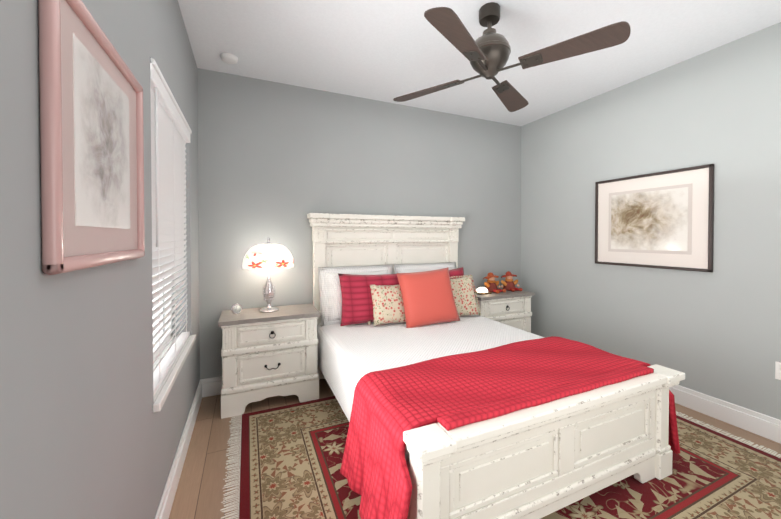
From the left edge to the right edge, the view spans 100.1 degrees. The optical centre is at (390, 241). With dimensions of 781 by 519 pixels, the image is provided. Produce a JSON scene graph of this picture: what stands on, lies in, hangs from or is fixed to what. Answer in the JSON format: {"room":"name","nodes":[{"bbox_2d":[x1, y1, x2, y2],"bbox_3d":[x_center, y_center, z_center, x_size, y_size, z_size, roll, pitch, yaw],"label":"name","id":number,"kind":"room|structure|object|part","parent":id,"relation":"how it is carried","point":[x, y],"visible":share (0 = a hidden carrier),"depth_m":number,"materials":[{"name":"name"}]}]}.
{"room":"bedroom","nodes":[
{"label":"bedroom","id":0,"kind":"room"},
{"bbox_2d":[0,0,199,518],"bbox_3d":[-0.956,-0.039,1.016,0.200,2.740,3.640,0,1,-24],"label":"wall","id":1,"kind":"structure","parent":0,"point":[86,432],"depth_m":0.81,"materials":[{"name":"paint"}]},
{"bbox_2d":[38,0,144,274],"bbox_3d":[-0.784,-0.245,0.906,0.027,0.615,0.605,0,1,-24],"label":"picture","id":2,"kind":"object","parent":1,"relation":"attached to","point":[91,147],"visible":1,"depth_m":0.78,"materials":[{"name":"pink wood"}]},
{"bbox_2d":[152,272,162,343],"bbox_3d":[-1.370,-0.044,1.779,0.005,1.570,1.130,0,1,-24],"label":"window","id":3,"kind":"structure","parent":1,"relation":"in","point":[154,324],"depth_m":2.13,"materials":[{"name":"white"}]},
{"bbox_2d":[150,58,191,396],"bbox_3d":[-1.243,-0.053,1.835,0.094,1.446,1.022,0,1,-24],"label":"window blinds","id":4,"kind":"object","parent":1,"relation":"attached to","point":[171,131],"visible":0.79,"depth_m":1.75,"materials":[{"name":"white plastic"}]},
{"bbox_2d":[153,268,195,411],"bbox_3d":[-1.273,-0.030,1.822,0.188,1.500,1.070,0,1,-24],"label":"window sill","id":5,"kind":"structure","parent":1,"relation":"attached to","point":[162,392],"depth_m":1.83,"materials":[{"name":"white painted wood"}]},
{"bbox_2d":[155,380,201,518],"bbox_3d":[-0.852,1.256,1.069,0.018,0.150,3.622,0,1,-24],"label":"baseboard","id":6,"kind":"structure","parent":1,"relation":"attached to","point":[166,500],"depth_m":1.81,"materials":[{"name":"white wood"}]},
{"bbox_2d":[197,68,520,378],"bbox_3d":[-0.012,-0.073,3.528,3.950,2.740,0.200,0,1,-24],"label":"wall","id":7,"kind":"structure","parent":0,"point":[278,162],"depth_m":3.10,"materials":[{"name":"paint"}]},
{"bbox_2d":[200,376,221,397],"bbox_3d":[0.032,1.223,3.446,3.550,0.150,0.018,0,1,-24],"label":"baseboard","id":8,"kind":"structure","parent":7,"relation":"attached to","point":[211,386],"depth_m":2.76,"materials":[{"name":"white wood"}]},
{"bbox_2d":[169,378,780,518],"bbox_3d":[0.761,1.381,1.790,3.950,0.120,4.040,0,1,-24],"label":"floor","id":9,"kind":"structure","parent":0,"point":[200,490],"depth_m":2.06,"materials":[{"name":"brown wood"}]},
{"bbox_2d":[218,303,320,418],"bbox_3d":[-0.998,0.948,2.729,0.746,0.720,0.415,0,1,-24],"label":"nightstand","id":10,"kind":"object","parent":9,"relation":"on","point":[266,355],"visible":1,"depth_m":2.56,"materials":[{"name":"white wood"}]},
{"bbox_2d":[231,304,241,313],"bbox_3d":[-1.246,0.546,2.642,0.084,0.084,0.028,-1,1,-39],"label":"clock","id":11,"kind":"object","parent":10,"relation":"on","point":[236,308],"visible":1,"depth_m":2.63,"materials":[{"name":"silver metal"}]},
{"bbox_2d":[242,237,293,312],"bbox_3d":[-1.026,0.276,2.759,0.410,0.621,0.410,0,1,-24],"label":"lamp","id":12,"kind":"object","parent":10,"relation":"on","point":[268,255],"visible":1,"depth_m":2.63,"materials":[{"name":"white glass"}]},
{"bbox_3d":[-1.026,0.122,2.757,0.410,0.201,0.410,0,1,-24],"label":"lamp shade","id":13,"kind":"part","parent":12,"relation":"part of","materials":[{"name":"white fabric"}]},
{"bbox_2d":[220,396,780,518],"bbox_3d":[0.697,1.313,2.039,3.155,0.007,2.249,0,1,-24],"label":"rug","id":14,"kind":"object","parent":9,"relation":"on","point":[290,462],"visible":0.46,"depth_m":1.81,"materials":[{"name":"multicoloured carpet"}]},
{"bbox_2d":[307,213,684,518],"bbox_3d":[0.429,0.526,2.438,1.877,1.548,2.149,0,1,-24],"label":"bed","id":15,"kind":"object","parent":14,"relation":"on","point":[453,403],"visible":1,"depth_m":1.71,"materials":[{"name":"wood"}]},
{"bbox_3d":[0.023,0.513,3.357,1.704,1.548,0.139,0,1,-24],"label":"headboard","id":16,"kind":"part","parent":15,"relation":"part of","materials":[{"name":"white wood"}]},
{"bbox_2d":[317,315,544,473],"bbox_3d":[0.411,0.954,2.479,1.600,0.415,1.914,0,1,-24],"label":"quilt","id":17,"kind":"object","parent":15,"relation":"on","point":[347,352],"depth_m":2.42,"materials":[{"name":"fabric"}]},
{"bbox_3d":[0.828,1.018,1.532,1.652,0.588,0.157,0,1,-24],"label":"footboard","id":18,"kind":"part","parent":15,"relation":"part of","materials":[{"name":"white wood"}]},
{"bbox_2d":[474,288,534,332],"bbox_3d":[1.181,0.935,3.686,0.746,0.720,0.415,0,1,-24],"label":"nightstand","id":19,"kind":"object","parent":9,"relation":"on","point":[511,308],"visible":0.44,"depth_m":3.54,"materials":[{"name":"white wood"}]},
{"bbox_2d":[474,287,491,294],"bbox_3d":[0.992,0.540,3.590,0.198,0.070,0.149,0,1,-24],"label":"lamp","id":20,"kind":"object","parent":19,"relation":"on","point":[481,290],"visible":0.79,"depth_m":3.55,"materials":[{"name":"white glass"}]},
{"bbox_2d":[483,272,505,292],"bbox_3d":[1.166,0.465,3.695,0.251,0.217,0.259,0,1,-24],"label":"doll","id":21,"kind":"object","parent":19,"relation":"on","point":[491,284],"visible":0.9,"depth_m":3.68,"materials":[{"name":"red"}]},
{"bbox_2d":[501,271,522,291],"bbox_3d":[1.407,0.464,3.808,0.252,0.217,0.258,0,1,-24],"label":"doll","id":22,"kind":"object","parent":19,"relation":"on","point":[509,283],"visible":1,"depth_m":3.79,"materials":[{"name":"red fabric"}]},
{"bbox_2d":[178,0,780,125],"bbox_3d":[0.761,-1.479,1.751,3.950,0.120,4.040,0,1,-24],"label":"ceiling","id":23,"kind":"structure","parent":0,"point":[389,51],"depth_m":2.36,"materials":[{"name":"paint"}]},
{"bbox_2d":[220,53,237,63],"bbox_3d":[-1.251,-1.413,2.539,0.124,0.032,0.124,0,1,-24],"label":"smoke detector","id":24,"kind":"object","parent":23,"relation":"attached to","point":[229,58],"visible":0.98,"depth_m":2.51,"materials":[{"name":"white plastic"}]},
{"bbox_2d":[393,2,630,111],"bbox_3d":[0.607,-1.211,2.006,1.051,0.421,1.051,0,1,-9],"label":"ceiling fan","id":25,"kind":"object","parent":23,"relation":"hanging from","point":[486,54],"visible":1,"depth_m":1.84,"materials":[{"name":"brown metal"}]},
{"bbox_2d":[520,22,780,419],"bbox_3d":[2.477,-0.059,2.525,0.200,2.740,3.640,0,1,-24],"label":"wall","id":26,"kind":"structure","parent":0,"point":[716,333],"depth_m":2.62,"materials":[{"name":"paint"}]},
{"bbox_2d":[595,164,713,271],"bbox_3d":[2.215,-0.176,2.834,0.029,0.805,0.890,0,1,-24],"label":"picture","id":27,"kind":"object","parent":26,"relation":"attached to","point":[663,220],"visible":1,"depth_m":2.75,"materials":[{"name":"brown"}]},
{"bbox_2d":[669,385,780,443],"bbox_3d":[2.381,1.236,2.490,0.018,0.150,3.622,0,1,-24],"label":"baseboard","id":28,"kind":"structure","parent":26,"relation":"attached to","point":[761,424],"depth_m":2.35,"materials":[{"name":"white wood"}]},
{"bbox_2d":[775,362,780,379],"bbox_3d":[2.548,0.849,2.118,0.008,0.115,0.075,0,1,-24],"label":"electrical outlet","id":29,"kind":"object","parent":26,"relation":"attached to","point":[778,370],"visible":1,"depth_m":2.14,"materials":[{"name":"white plastic"}]}
]}

